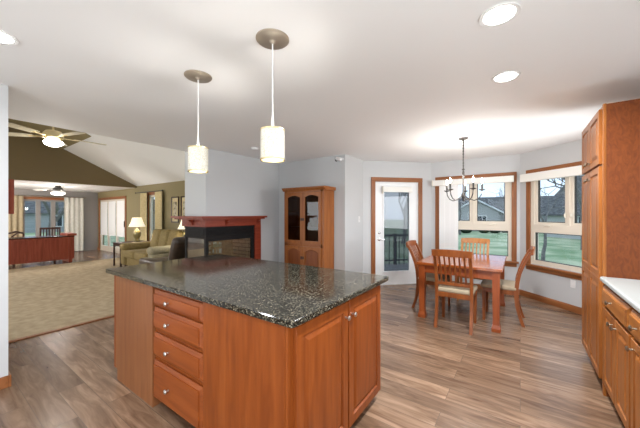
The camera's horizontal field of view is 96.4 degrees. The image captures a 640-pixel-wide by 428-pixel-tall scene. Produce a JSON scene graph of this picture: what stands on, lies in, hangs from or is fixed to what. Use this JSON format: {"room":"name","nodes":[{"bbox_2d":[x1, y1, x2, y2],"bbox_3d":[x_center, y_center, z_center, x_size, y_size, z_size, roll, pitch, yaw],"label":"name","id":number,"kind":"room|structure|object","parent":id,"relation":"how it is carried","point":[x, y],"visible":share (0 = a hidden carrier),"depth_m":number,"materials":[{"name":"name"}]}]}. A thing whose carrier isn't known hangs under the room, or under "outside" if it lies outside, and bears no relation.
{"room":"kitchen","nodes":[
{"label":"kitchen","id":0,"kind":"room"},
{"bbox_2d":[0,84,7,377],"bbox_3d":[-3.451,0.180,1.104,0.120,2.440,3.050,0,0,35],"label":"wall","id":1,"kind":"structure","parent":0,"point":[3,88],"depth_m":2.30,"materials":[{"name":"grey paint"}]},
{"bbox_2d":[0,370,10,389],"bbox_3d":[-3.446,1.353,1.111,0.152,0.095,3.066,0,0,35],"label":"baseboard","id":2,"kind":"structure","parent":1,"relation":"attached to","point":[5,382],"depth_m":2.30,"materials":[{"name":"brown wood"}]},
{"bbox_2d":[8,118,90,148],"bbox_3d":[-6.540,-2.128,6.569,2.150,0.713,1.460,0,0,35],"label":"ceiling","id":3,"kind":"structure","parent":0,"point":[39,127],"depth_m":6.84,"materials":[{"name":"brown paint"}]},
{"bbox_2d":[14,188,97,251],"bbox_3d":[-10.739,0.250,8.496,0.140,2.300,6.800,0,0,35],"label":"wall","id":4,"kind":"structure","parent":0,"point":[90,198],"depth_m":10.97,"materials":[{"name":"grey paint"}]},
{"bbox_2d":[23,196,63,235],"bbox_3d":[-9.604,0.170,10.021,0.150,1.520,1.360,0,0,35],"label":"window","id":5,"kind":"structure","parent":4,"relation":"in","point":[52,200],"depth_m":9.89,"materials":[{"name":"brown wood"}]},
{"bbox_2d":[14,195,82,197],"bbox_3d":[-9.582,-0.610,9.853,0.022,0.022,2.450,0,0,35],"label":"curtain rod","id":6,"kind":"object","parent":4,"relation":"attached to","point":[14,195],"visible":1,"depth_m":9.96,"materials":[{"name":"brown metal"}]},
{"bbox_2d":[8,196,22,236],"bbox_3d":[-10.034,0.385,9.211,0.054,1.970,0.680,0,0,35],"label":"curtain","id":7,"kind":"object","parent":6,"relation":"hanging from","point":[15,221],"visible":0.32,"depth_m":9.34,"materials":[{"name":"beige fabric"}]},
{"bbox_2d":[64,197,83,250],"bbox_3d":[-9.085,0.385,10.567,0.054,1.970,0.570,0,0,35],"label":"curtain","id":8,"kind":"object","parent":6,"relation":"hanging from","point":[73,207],"visible":0.78,"depth_m":10.62,"materials":[{"name":"white fabric"}]},
{"bbox_2d":[8,250,119,269],"bbox_3d":[-9.464,1.460,7.579,3.200,0.120,6.960,0,0,35],"label":"floor","id":9,"kind":"structure","parent":0,"point":[89,255],"depth_m":9.00,"materials":[{"name":"laminate"}]},
{"bbox_2d":[8,231,24,236],"bbox_3d":[-8.849,0.939,8.118,0.543,0.924,0.481,0,0,6],"label":"desk chair","id":10,"kind":"object","parent":9,"relation":"on","point":[15,232],"visible":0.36,"depth_m":8.28,"materials":[{"name":"brown wood"}]},
{"bbox_2d":[8,232,76,267],"bbox_3d":[-8.217,0.985,7.573,0.690,0.830,2.620,0,0,35],"label":"desk","id":11,"kind":"object","parent":9,"relation":"on","point":[28,249],"visible":0.99,"depth_m":7.85,"materials":[{"name":"red wood"}]},
{"bbox_2d":[39,227,60,261],"bbox_3d":[-8.138,0.905,8.689,0.440,0.990,0.480,0,0,35],"label":"desk chair","id":12,"kind":"object","parent":9,"relation":"on","point":[46,228],"visible":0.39,"depth_m":8.82,"materials":[{"name":"brown wood"}]},
{"bbox_2d":[8,258,123,340],"bbox_3d":[-5.721,1.456,4.958,5.940,0.128,6.960,0,0,35],"label":"carpet","id":13,"kind":"structure","parent":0,"point":[41,299],"depth_m":4.83,"materials":[{"name":"beige carpet"}]},
{"bbox_2d":[113,240,145,266],"bbox_3d":[-5.175,1.077,7.847,0.480,0.630,0.720,0,0,35],"label":"end table","id":14,"kind":"object","parent":13,"relation":"on","point":[114,243],"visible":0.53,"depth_m":7.68,"materials":[{"name":"brown wood"}]},
{"bbox_2d":[128,218,144,241],"bbox_3d":[-5.095,0.432,7.962,0.402,0.660,0.402,0,0,35],"label":"table lamp","id":15,"kind":"object","parent":14,"relation":"on","point":[135,222],"visible":1,"depth_m":7.88,"materials":[{"name":"brown ceramic"}]},
{"bbox_2d":[119,229,183,265],"bbox_3d":[-4.198,0.897,7.237,1.750,0.989,0.960,0,0,35],"label":"sofa","id":16,"kind":"object","parent":13,"relation":"on","point":[159,245],"visible":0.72,"depth_m":7.21,"materials":[{"name":"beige fabric"}]},
{"bbox_2d":[123,248,146,258],"bbox_3d":[-4.515,1.004,7.325,0.612,0.175,0.740,0,0,35],"label":"seat cushion","id":17,"kind":"object","parent":16,"relation":"on","point":[128,253],"depth_m":7.15,"materials":[{"name":"fabric"}]},
{"bbox_2d":[134,251,147,259],"bbox_3d":[-4.008,1.004,6.969,0.612,0.175,0.740,0,0,35],"label":"seat cushion","id":18,"kind":"object","parent":16,"relation":"on","point":[142,254],"depth_m":6.70,"materials":[{"name":"fabric"}]},
{"bbox_2d":[150,229,162,246],"bbox_3d":[-4.378,0.687,7.730,0.424,0.568,0.303,0,0,35],"label":"cushion","id":19,"kind":"object","parent":16,"relation":"on","point":[154,241],"depth_m":7.61,"materials":[{"name":"beige fabric"}]},
{"bbox_2d":[158,229,170,245],"bbox_3d":[-4.026,0.687,7.484,0.424,0.568,0.303,0,0,35],"label":"cushion","id":20,"kind":"object","parent":16,"relation":"on","point":[163,234],"depth_m":7.39,"materials":[{"name":"beige fabric"}]},
{"bbox_2d":[166,230,183,245],"bbox_3d":[-3.673,0.687,7.237,0.424,0.568,0.303,0,0,35],"label":"cushion","id":21,"kind":"object","parent":16,"relation":"on","point":[171,234],"depth_m":7.17,"materials":[{"name":"beige fabric"}]},
{"bbox_2d":[139,237,198,263],"bbox_3d":[-2.866,0.908,5.638,1.077,0.969,0.910,0,0,35],"label":"recliner","id":22,"kind":"object","parent":13,"relation":"on","point":[177,249],"visible":0.2,"depth_m":5.23,"materials":[{"name":"brown leather"}]},
{"bbox_2d":[154,256,168,260],"bbox_3d":[-3.017,0.972,5.751,0.700,0.160,0.520,0,0,35],"label":"seat cushion","id":23,"kind":"object","parent":22,"relation":"on","point":[160,258],"depth_m":5.73,"materials":[{"name":"fabric"}]},
{"bbox_3d":[-3.133,1.077,6.771,0.420,0.630,0.600,0,0,35],"label":"end table","id":24,"kind":"object","parent":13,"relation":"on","visible":0},
{"bbox_2d":[178,220,184,236],"bbox_3d":[-3.157,0.432,6.789,0.402,0.660,0.402,0,0,35],"label":"table lamp","id":25,"kind":"object","parent":24,"relation":"on","point":[180,225],"visible":0.1,"depth_m":6.65,"materials":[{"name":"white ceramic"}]},
{"bbox_2d":[8,121,136,187],"bbox_3d":[-7.937,-1.691,6.535,0.100,1.682,6.800,0,0,35],"label":"wall","id":26,"kind":"structure","parent":0,"point":[29,158],"depth_m":7.56,"materials":[{"name":"brown paint"}]},
{"bbox_2d":[14,180,130,191],"bbox_3d":[-9.382,-0.900,7.522,3.400,0.100,6.960,0,0,35],"label":"ceiling","id":27,"kind":"structure","parent":0,"point":[23,184],"depth_m":8.84,"materials":[{"name":"white paint"}]},
{"bbox_2d":[8,179,13,213],"bbox_3d":[-7.880,-0.425,6.800,0.350,0.850,0.800,0,0,35],"label":"upper cabinet","id":28,"kind":"object","parent":27,"relation":"hanging from","point":[10,181],"visible":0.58,"depth_m":6.99,"materials":[{"name":"red wood"}]},
{"bbox_2d":[32,186,83,194],"bbox_3d":[-7.929,-0.710,8.699,1.190,0.280,1.177,0,0,35],"label":"ceiling fan","id":29,"kind":"object","parent":27,"relation":"hanging from","point":[58,190],"visible":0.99,"depth_m":8.60,"materials":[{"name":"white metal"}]},
{"bbox_2d":[64,133,184,185],"bbox_3d":[-5.630,-1.752,4.918,5.735,1.800,7.000,0,0,35],"label":"vault","id":30,"kind":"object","parent":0,"point":[139,164],"visible":0.12,"depth_m":7.28,"materials":[{"name":"white paint"}]},
{"bbox_2d":[8,122,106,146],"bbox_3d":[-3.973,-1.670,4.318,1.271,1.320,1.240,0,0,35],"label":"ceiling fan","id":31,"kind":"object","parent":30,"relation":"hanging from","point":[54,138],"visible":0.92,"depth_m":4.19,"materials":[{"name":"gold metal"}]},
{"bbox_2d":[98,180,232,255],"bbox_3d":[-5.030,0.175,8.735,8.940,2.450,0.140,0,0,35],"label":"wall","id":32,"kind":"structure","parent":0,"point":[170,189],"depth_m":8.35,"materials":[{"name":"brown paint"}]},
{"bbox_2d":[101,202,106,234],"bbox_3d":[-8.235,0.168,10.900,0.625,1.255,0.022,0,0,35],"label":"pleated shade","id":33,"kind":"object","parent":32,"relation":"attached to","point":[103,204],"visible":1,"depth_m":10.88,"materials":[{"name":"white fabric"}]},
{"bbox_2d":[98,196,125,253],"bbox_3d":[-7.598,0.390,10.472,2.480,2.020,0.100,0,0,35],"label":"door","id":34,"kind":"structure","parent":32,"relation":"in","point":[109,247],"depth_m":10.58,"materials":[{"name":"brown wood"}]},
{"bbox_2d":[109,201,115,235],"bbox_3d":[-7.607,0.168,10.460,0.625,1.255,0.022,0,0,35],"label":"pleated shade","id":35,"kind":"object","parent":32,"relation":"attached to","point":[112,205],"visible":1,"depth_m":10.42,"materials":[{"name":"white fabric"}]},
{"bbox_2d":[117,201,124,236],"bbox_3d":[-6.979,0.168,10.020,0.625,1.255,0.022,0,0,35],"label":"pleated shade","id":36,"kind":"object","parent":32,"relation":"attached to","point":[120,204],"visible":1,"depth_m":10.02,"materials":[{"name":"white fabric"}]},
{"bbox_2d":[147,191,158,240],"bbox_3d":[-5.000,0.130,8.646,0.850,1.600,0.150,0,0,35],"label":"window","id":37,"kind":"structure","parent":32,"relation":"in","point":[152,194],"depth_m":8.82,"materials":[{"name":"brown wood"}]},
{"bbox_2d":[171,196,178,222],"bbox_3d":[-4.016,-0.120,7.924,0.370,0.720,0.025,0,0,35],"label":"picture","id":38,"kind":"object","parent":32,"relation":"attached to","point":[174,200],"visible":0.96,"depth_m":7.92,"materials":[{"name":"beige paper"}]},
{"bbox_2d":[173,202,176,215],"bbox_3d":[-4.015,-0.120,7.925,0.170,0.440,0.004,0,0,35],"label":"print","id":39,"kind":"object","parent":38,"relation":"attached to","point":[174,203],"depth_m":7.93},
{"bbox_2d":[181,196,184,215],"bbox_3d":[-3.607,-0.120,7.637,0.370,0.720,0.025,0,0,35],"label":"picture","id":40,"kind":"object","parent":32,"relation":"attached to","point":[182,197],"visible":0.4,"depth_m":7.68,"materials":[{"name":"beige paper"}]},
{"bbox_2d":[183,201,184,215],"bbox_3d":[-3.606,-0.120,7.639,0.170,0.440,0.004,0,0,35],"label":"print","id":41,"kind":"object","parent":40,"relation":"attached to","point":[183,201],"depth_m":7.66},
{"bbox_3d":[-5.199,-0.670,8.658,1.740,0.060,0.048,0,0,35],"label":"curtain rod","id":42,"kind":"object","parent":32,"relation":"attached to","visible":0},
{"bbox_2d":[140,193,146,240],"bbox_3d":[-5.456,0.350,8.841,0.440,2.000,0.054,0,0,35],"label":"curtain","id":43,"kind":"object","parent":42,"relation":"hanging from","point":[143,196],"visible":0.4,"depth_m":8.83,"materials":[{"name":"beige fabric"}]},
{"bbox_2d":[155,191,161,228],"bbox_3d":[-4.694,0.350,8.308,0.420,2.000,0.054,0,0,35],"label":"curtain","id":44,"kind":"object","parent":42,"relation":"hanging from","point":[158,195],"visible":0.64,"depth_m":8.30,"materials":[{"name":"beige fabric"}]},
{"bbox_2d":[185,149,278,261],"bbox_3d":[-1.567,-0.120,5.364,0.600,3.039,1.670,0,0,35],"label":"wall","id":45,"kind":"structure","parent":0,"point":[234,184],"depth_m":5.01,"materials":[{"name":"grey paint"}]},
{"bbox_2d":[184,225,253,258],"bbox_3d":[-1.762,0.620,5.084,0.622,0.840,1.012,0,0,35],"label":"fireplace","id":46,"kind":"object","parent":45,"relation":"in","point":[242,237],"visible":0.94,"depth_m":4.81,"materials":[{"name":"black metal"}]},
{"bbox_2d":[0,284,624,427],"bbox_3d":[-0.395,1.460,2.364,5.760,0.120,8.820,0,0,35],"label":"floor","id":47,"kind":"structure","parent":0,"point":[541,374],"depth_m":2.46,"materials":[{"name":"laminate"}]},
{"bbox_2d":[8,315,113,342],"bbox_3d":[-3.718,1.393,2.640,0.060,0.013,5.260,0,0,35],"label":"trim","id":48,"kind":"structure","parent":47,"relation":"on","point":[102,318],"depth_m":3.43,"materials":[{"name":"brown wood"}]},
{"bbox_2d":[114,275,161,406],"bbox_3d":[-1.187,0.957,2.691,0.672,0.886,1.054,0,0,35],"label":"panel","id":49,"kind":"object","parent":47,"relation":"on","point":[134,305],"visible":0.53,"depth_m":2.24,"materials":[{"name":"brown wood"}]},
{"bbox_2d":[154,288,202,427],"bbox_3d":[-0.665,0.957,2.302,0.630,0.886,1.092,0,0,35],"label":"base cabinet","id":50,"kind":"object","parent":47,"relation":"on","point":[178,319],"visible":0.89,"depth_m":1.85,"materials":[{"name":"brown wood"}]},
{"bbox_2d":[171,216,266,258],"bbox_3d":[-1.749,0.718,5.095,0.890,1.365,1.360,0,0,35],"label":"mantel","id":51,"kind":"object","parent":47,"relation":"on","point":[193,221],"visible":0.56,"depth_m":4.82,"materials":[{"name":"red wood"}]},
{"bbox_2d":[171,216,266,217],"bbox_3d":[-1.749,0.050,5.095,0.890,0.030,1.360,0,0,35],"label":"shelf","id":52,"kind":"object","parent":51,"relation":"attached to","point":[171,216],"depth_m":4.65,"materials":[{"name":"red wood"}]},
{"bbox_2d":[203,285,379,427],"bbox_3d":[-0.102,0.957,1.930,0.719,0.886,1.054,0,0,35],"label":"base cabinet","id":53,"kind":"object","parent":47,"relation":"on","point":[323,371],"visible":0.83,"depth_m":1.55,"materials":[{"name":"brown wood"}]},
{"bbox_2d":[106,254,388,327],"bbox_3d":[-0.674,0.497,2.359,2.150,0.034,1.148,0,0,35],"label":"countertop","id":54,"kind":"structure","parent":53,"relation":"on","point":[289,295],"depth_m":2.00,"materials":[{"name":"black stone"}]},
{"bbox_2d":[282,186,335,268],"bbox_3d":[-0.216,0.463,5.196,0.955,1.875,0.365,0,0,35],"label":"hutch","id":55,"kind":"object","parent":47,"relation":"on","point":[308,211],"visible":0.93,"depth_m":5.02,"materials":[{"name":"brown wood"}]},
{"bbox_2d":[406,240,450,307],"bbox_3d":[1.646,0.909,4.341,0.593,0.982,0.440,0,0,35],"label":"dining chair","id":56,"kind":"object","parent":47,"relation":"on","point":[430,277],"visible":0.53,"depth_m":4.26,"materials":[{"name":"brown wood"}]},
{"bbox_2d":[418,272,449,281],"bbox_3d":[1.723,0.944,4.287,0.405,0.057,0.430,0,0,35],"label":"seat cushion","id":57,"kind":"object","parent":56,"relation":"on","point":[430,277],"depth_m":4.16,"materials":[{"name":"beige fabric"}]},
{"bbox_2d":[431,249,477,334],"bbox_3d":[1.692,0.909,3.575,0.440,0.982,0.593,0,0,35],"label":"dining chair","id":58,"kind":"object","parent":47,"relation":"on","point":[450,289],"visible":1,"depth_m":3.45,"materials":[{"name":"brown wood"}]},
{"bbox_2d":[438,281,477,295],"bbox_3d":[1.745,0.944,3.652,0.430,0.057,0.405,0,0,35],"label":"seat cushion","id":59,"kind":"object","parent":58,"relation":"on","point":[449,290],"depth_m":3.51,"materials":[{"name":"beige fabric"}]},
{"bbox_2d":[416,254,506,332],"bbox_3d":[2.091,1.025,4.145,0.990,0.750,1.310,0,0,35],"label":"dining table","id":60,"kind":"object","parent":47,"relation":"on","point":[490,267],"visible":0.83,"depth_m":3.75,"materials":[{"name":"brown wood"}]},
{"bbox_2d":[457,238,489,299],"bbox_3d":[2.545,0.909,4.751,0.440,0.982,0.593,0,0,35],"label":"dining chair","id":61,"kind":"object","parent":47,"relation":"on","point":[463,240],"visible":0.21,"depth_m":4.92,"materials":[{"name":"brown wood"}]},
{"bbox_2d":[480,246,534,327],"bbox_3d":[2.496,0.909,3.807,0.593,0.982,0.440,0,0,35],"label":"dining chair","id":62,"kind":"object","parent":47,"relation":"on","point":[509,287],"visible":0.98,"depth_m":3.69,"materials":[{"name":"brown wood"}]},
{"bbox_2d":[480,279,515,290],"bbox_3d":[2.419,0.944,3.861,0.405,0.057,0.430,0,0,35],"label":"seat cushion","id":63,"kind":"object","parent":62,"relation":"on","point":[505,285],"depth_m":3.76,"materials":[{"name":"beige fabric"}]},
{"bbox_2d":[582,98,639,396],"bbox_3d":[2.646,0.275,2.387,0.644,2.250,0.834,0,0,35],"label":"pantry cabinet","id":64,"kind":"object","parent":47,"relation":"on","point":[611,139],"visible":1,"depth_m":2.19,"materials":[{"name":"brown wood"}]},
{"bbox_2d":[602,285,634,427],"bbox_3d":[2.217,0.959,1.774,0.643,0.882,0.660,0,0,35],"label":"base cabinet","id":65,"kind":"object","parent":47,"relation":"on","point":[616,334],"visible":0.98,"depth_m":1.88,"materials":[{"name":"brown wood"}]},
{"bbox_2d":[625,309,639,427],"bbox_3d":[1.909,0.959,1.361,0.613,0.882,0.360,0,0,35],"label":"base cabinet","id":66,"kind":"object","parent":47,"relation":"on","point":[634,317],"visible":1,"depth_m":1.57,"materials":[{"name":"brown wood"}]},
{"bbox_3d":[1.626,0.959,0.930,0.643,0.882,0.660,0,0,35],"label":"base cabinet","id":67,"kind":"object","parent":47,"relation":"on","visible":0},
{"bbox_2d":[600,277,639,312],"bbox_3d":[1.934,0.498,1.340,0.628,0.036,1.694,0,0,35],"label":"countertop","id":68,"kind":"structure","parent":67,"relation":"on","point":[628,290],"depth_m":1.84,"materials":[{"name":"grey laminate"}]},
{"bbox_2d":[279,154,347,270],"bbox_3d":[-0.169,0.180,5.477,1.560,2.440,0.120,0,0,35],"label":"wall","id":69,"kind":"structure","parent":0,"point":[324,171],"depth_m":5.17,"materials":[{"name":"grey paint"}]},
{"bbox_2d":[335,157,343,161],"bbox_3d":[0.336,-0.956,4.985,0.118,0.086,0.108,0,0,35],"label":"security camera","id":70,"kind":"object","parent":69,"relation":"attached to","point":[337,158],"visible":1,"depth_m":4.95,"materials":[{"name":"white plastic"}]},
{"bbox_2d":[0,0,639,162],"bbox_3d":[-0.395,-1.100,2.364,5.760,0.120,8.820,0,0,35],"label":"ceiling","id":71,"kind":"structure","parent":0,"point":[367,80],"depth_m":2.07,"materials":[{"name":"white paint"}]},
{"bbox_2d":[0,30,18,45],"bbox_3d":[-1.887,-1.036,1.663,0.190,0.006,0.190,0,0,35],"label":"recessed light","id":72,"kind":"object","parent":71,"relation":"in","point":[5,38],"visible":1,"depth_m":1.70,"materials":[{"name":"white paint"}]},
{"bbox_2d":[184,70,211,172],"bbox_3d":[-0.919,-0.679,2.157,0.196,0.722,0.196,0,0,35],"label":"pendant lamp","id":73,"kind":"object","parent":71,"relation":"hanging from","point":[197,154],"visible":1,"depth_m":2.11,"materials":[{"name":"white glass"}]},
{"bbox_2d":[256,28,288,162],"bbox_3d":[-0.282,-0.679,1.699,0.196,0.722,0.196,0,0,35],"label":"pendant lamp","id":74,"kind":"object","parent":71,"relation":"hanging from","point":[272,138],"visible":1,"depth_m":1.65,"materials":[{"name":"white glass"}]},
{"bbox_2d":[445,137,484,200],"bbox_3d":[1.974,-0.610,3.940,0.521,0.861,0.502,0,0,35],"label":"chandelier","id":75,"kind":"object","parent":71,"relation":"hanging from","point":[463,195],"visible":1,"depth_m":3.91,"materials":[{"name":"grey metal"}]},
{"bbox_2d":[479,2,520,27],"bbox_3d":[0.936,-1.036,1.493,0.190,0.006,0.190,0,0,35],"label":"recessed light","id":76,"kind":"object","parent":71,"relation":"in","point":[500,14],"visible":1,"depth_m":1.48,"materials":[{"name":"white paint"}]},
{"bbox_2d":[491,70,520,82],"bbox_3d":[1.406,-1.036,2.165,0.190,0.006,0.190,0,0,35],"label":"recessed light","id":77,"kind":"object","parent":71,"relation":"in","point":[507,76],"visible":1,"depth_m":2.15,"materials":[{"name":"white glass"}]},
{"bbox_2d":[348,155,362,272],"bbox_3d":[0.642,0.180,5.380,0.120,2.440,0.650,0,0,35],"label":"wall","id":78,"kind":"structure","parent":0,"point":[355,166],"depth_m":5.30,"materials":[{"name":"grey paint"}]},
{"bbox_2d":[363,160,430,273],"bbox_3d":[1.535,0.180,5.748,1.442,2.440,0.140,0,0,-10],"label":"wall","id":79,"kind":"structure","parent":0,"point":[393,169],"depth_m":5.67,"materials":[{"name":"grey paint"}]},
{"bbox_2d":[371,177,422,284],"bbox_3d":[1.517,0.340,5.731,1.080,2.120,0.168,0,0,-10],"label":"door","id":80,"kind":"structure","parent":79,"relation":"attached to","point":[415,197],"depth_m":5.67,"materials":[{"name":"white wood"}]},
{"bbox_2d":[382,186,411,193],"bbox_3d":[1.528,-0.472,5.655,0.624,0.145,0.053,0,0,-10],"label":"roller blind","id":81,"kind":"object","parent":80,"relation":"attached to","point":[384,189],"visible":1,"depth_m":5.63,"materials":[{"name":"white fabric"}]},
{"bbox_2d":[431,154,519,288],"bbox_3d":[2.904,0.180,5.438,1.480,2.440,0.140,0,0,35],"label":"wall","id":82,"kind":"structure","parent":0,"point":[507,163],"depth_m":5.29,"materials":[{"name":"grey paint"}]},
{"bbox_2d":[435,172,518,266],"bbox_3d":[2.888,0.095,5.388,1.410,1.660,0.160,0,0,35],"label":"window","id":83,"kind":"structure","parent":82,"relation":"in","point":[509,224],"depth_m":5.15,"materials":[{"name":"brown wood"}]},
{"bbox_2d":[432,175,513,249],"bbox_3d":[2.806,0.045,5.345,1.355,1.430,0.080,0,0,35],"label":"roller blind","id":84,"kind":"object","parent":83,"relation":"attached to","point":[448,209],"visible":0.84,"depth_m":5.54,"materials":[{"name":"white fabric"}]},
{"bbox_2d":[452,281,519,294],"bbox_3d":[2.859,1.353,5.374,1.480,0.095,0.016,0,0,35],"label":"baseboard","id":85,"kind":"structure","parent":82,"relation":"attached to","point":[478,285],"depth_m":5.31,"materials":[{"name":"brown wood"}]},
{"bbox_2d":[520,139,581,307],"bbox_3d":[3.678,0.180,4.181,0.140,2.440,1.598,0,0,-10],"label":"wall","id":86,"kind":"structure","parent":0,"point":[555,287],"depth_m":4.47,"materials":[{"name":"grey paint"}]},
{"bbox_2d":[520,289,581,314],"bbox_3d":[3.601,1.353,4.168,0.016,0.095,1.598,0,0,-10],"label":"baseboard","id":87,"kind":"structure","parent":86,"relation":"attached to","point":[569,307],"depth_m":4.37,"materials":[{"name":"brown wood"}]},
{"bbox_2d":[526,161,581,280],"bbox_3d":[3.629,0.095,4.169,0.160,1.660,1.410,0,0,-10],"label":"window","id":88,"kind":"structure","parent":86,"relation":"in","point":[534,226],"depth_m":4.42,"materials":[{"name":"brown wood"}]},
{"bbox_2d":[520,165,581,182],"bbox_3d":[3.541,-0.600,4.194,0.076,0.130,1.350,0,0,-10],"label":"roller blind","id":89,"kind":"object","parent":88,"relation":"attached to","point":[575,170],"visible":0.56,"depth_m":4.29,"materials":[{"name":"white fabric"}]},
{"bbox_2d":[570,279,575,287],"bbox_3d":[3.618,1.000,4.092,0.009,0.114,0.070,0,0,-10],"label":"wall outlet","id":90,"kind":"object","parent":86,"relation":"attached to","point":[572,282],"visible":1,"depth_m":4.09,"materials":[{"name":"white plastic"}]},
{"label":"outside","id":91,"kind":"structure","parent":0,"visible":0},
{"bbox_2d":[25,219,581,266],"bbox_3d":[0.000,2.400,0.000,240.000,0.001,240.000,0,0,35],"label":"ground","id":92,"kind":"structure","parent":91,"point":[559,250],"depth_m":21.79,"materials":[{"name":"green plant"}]},
{"bbox_2d":[42,201,63,235],"bbox_3d":[-15.577,-0.549,16.605,4.792,5.982,3.159,0,0,-5],"label":"bare tree","id":93,"kind":"object","parent":92,"relation":"on","point":[46,205],"visible":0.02,"depth_m":17.33,"materials":[{"name":"grey plant"}]},
{"bbox_2d":[25,200,154,232],"bbox_3d":[-32.707,-0.145,43.695,19.000,5.090,8.820,0,0,-40],"label":"house","id":94,"kind":"structure","parent":92,"relation":"on","point":[29,205],"depth_m":37.54,"materials":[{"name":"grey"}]},
{"bbox_2d":[384,263,408,270],"bbox_3d":[1.421,1.940,7.140,5.700,0.920,2.480,0,0,-10],"label":"deck","id":95,"kind":"object","parent":92,"relation":"on","point":[402,266],"visible":0.07,"depth_m":7.91,"materials":[{"name":"grey wood"}]},
{"bbox_2d":[384,234,408,264],"bbox_3d":[1.233,1.030,8.264,5.720,0.900,0.082,0,0,-10],"label":"deck railing","id":96,"kind":"object","parent":95,"relation":"on","point":[394,236],"visible":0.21,"depth_m":8.40,"materials":[{"name":"black metal"}]},
{"bbox_2d":[398,192,408,243],"bbox_3d":[7.670,-1.871,24.275,4.393,8.614,4.880,0,0,9],"label":"bare tree","id":97,"kind":"object","parent":92,"relation":"on","point":[403,241],"visible":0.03,"depth_m":23.06,"materials":[{"name":"grey plant"}]},
{"bbox_2d":[458,192,467,234],"bbox_3d":[16.377,-1.198,34.383,4.039,7.241,3.502,0,0,35],"label":"bare tree","id":98,"kind":"object","parent":92,"relation":"on","point":[459,208],"visible":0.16,"depth_m":33.06,"materials":[{"name":"grey plant"}]},
{"bbox_2d":[461,230,471,232],"bbox_3d":[18.384,1.935,35.995,1.377,1.065,1.369,0,0,35],"label":"shrub","id":99,"kind":"object","parent":92,"relation":"on","point":[462,231],"visible":0.35,"depth_m":35.57,"materials":[{"name":"plant"}]},
{"bbox_2d":[403,196,552,230],"bbox_3d":[23.630,-0.075,43.555,20.600,4.951,8.820,0,0,27],"label":"house","id":100,"kind":"structure","parent":92,"relation":"on","point":[489,208],"depth_m":40.05,"materials":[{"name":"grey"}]},
{"bbox_2d":[540,178,581,259],"bbox_3d":[12.462,0.009,15.583,4.236,4.799,2.686,0,0,9],"label":"bare tree","id":101,"kind":"object","parent":92,"relation":"on","point":[542,219],"visible":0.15,"depth_m":14.84,"materials":[{"name":"grey plant"}]},
{"bbox_2d":[540,176,581,249],"bbox_3d":[17.271,-1.914,19.661,5.487,8.642,7.607,0,0,35],"label":"bare tree","id":102,"kind":"object","parent":92,"relation":"on","point":[562,179],"visible":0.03,"depth_m":19.16,"materials":[{"name":"grey plant"}]},
{"bbox_2d":[540,175,583,239],"bbox_3d":[28.028,-0.850,22.451,9.820,6.500,18.000,0,0,-7],"label":"house","id":103,"kind":"structure","parent":92,"relation":"on","point":[556,214],"depth_m":29.47,"materials":[{"name":"grey"}]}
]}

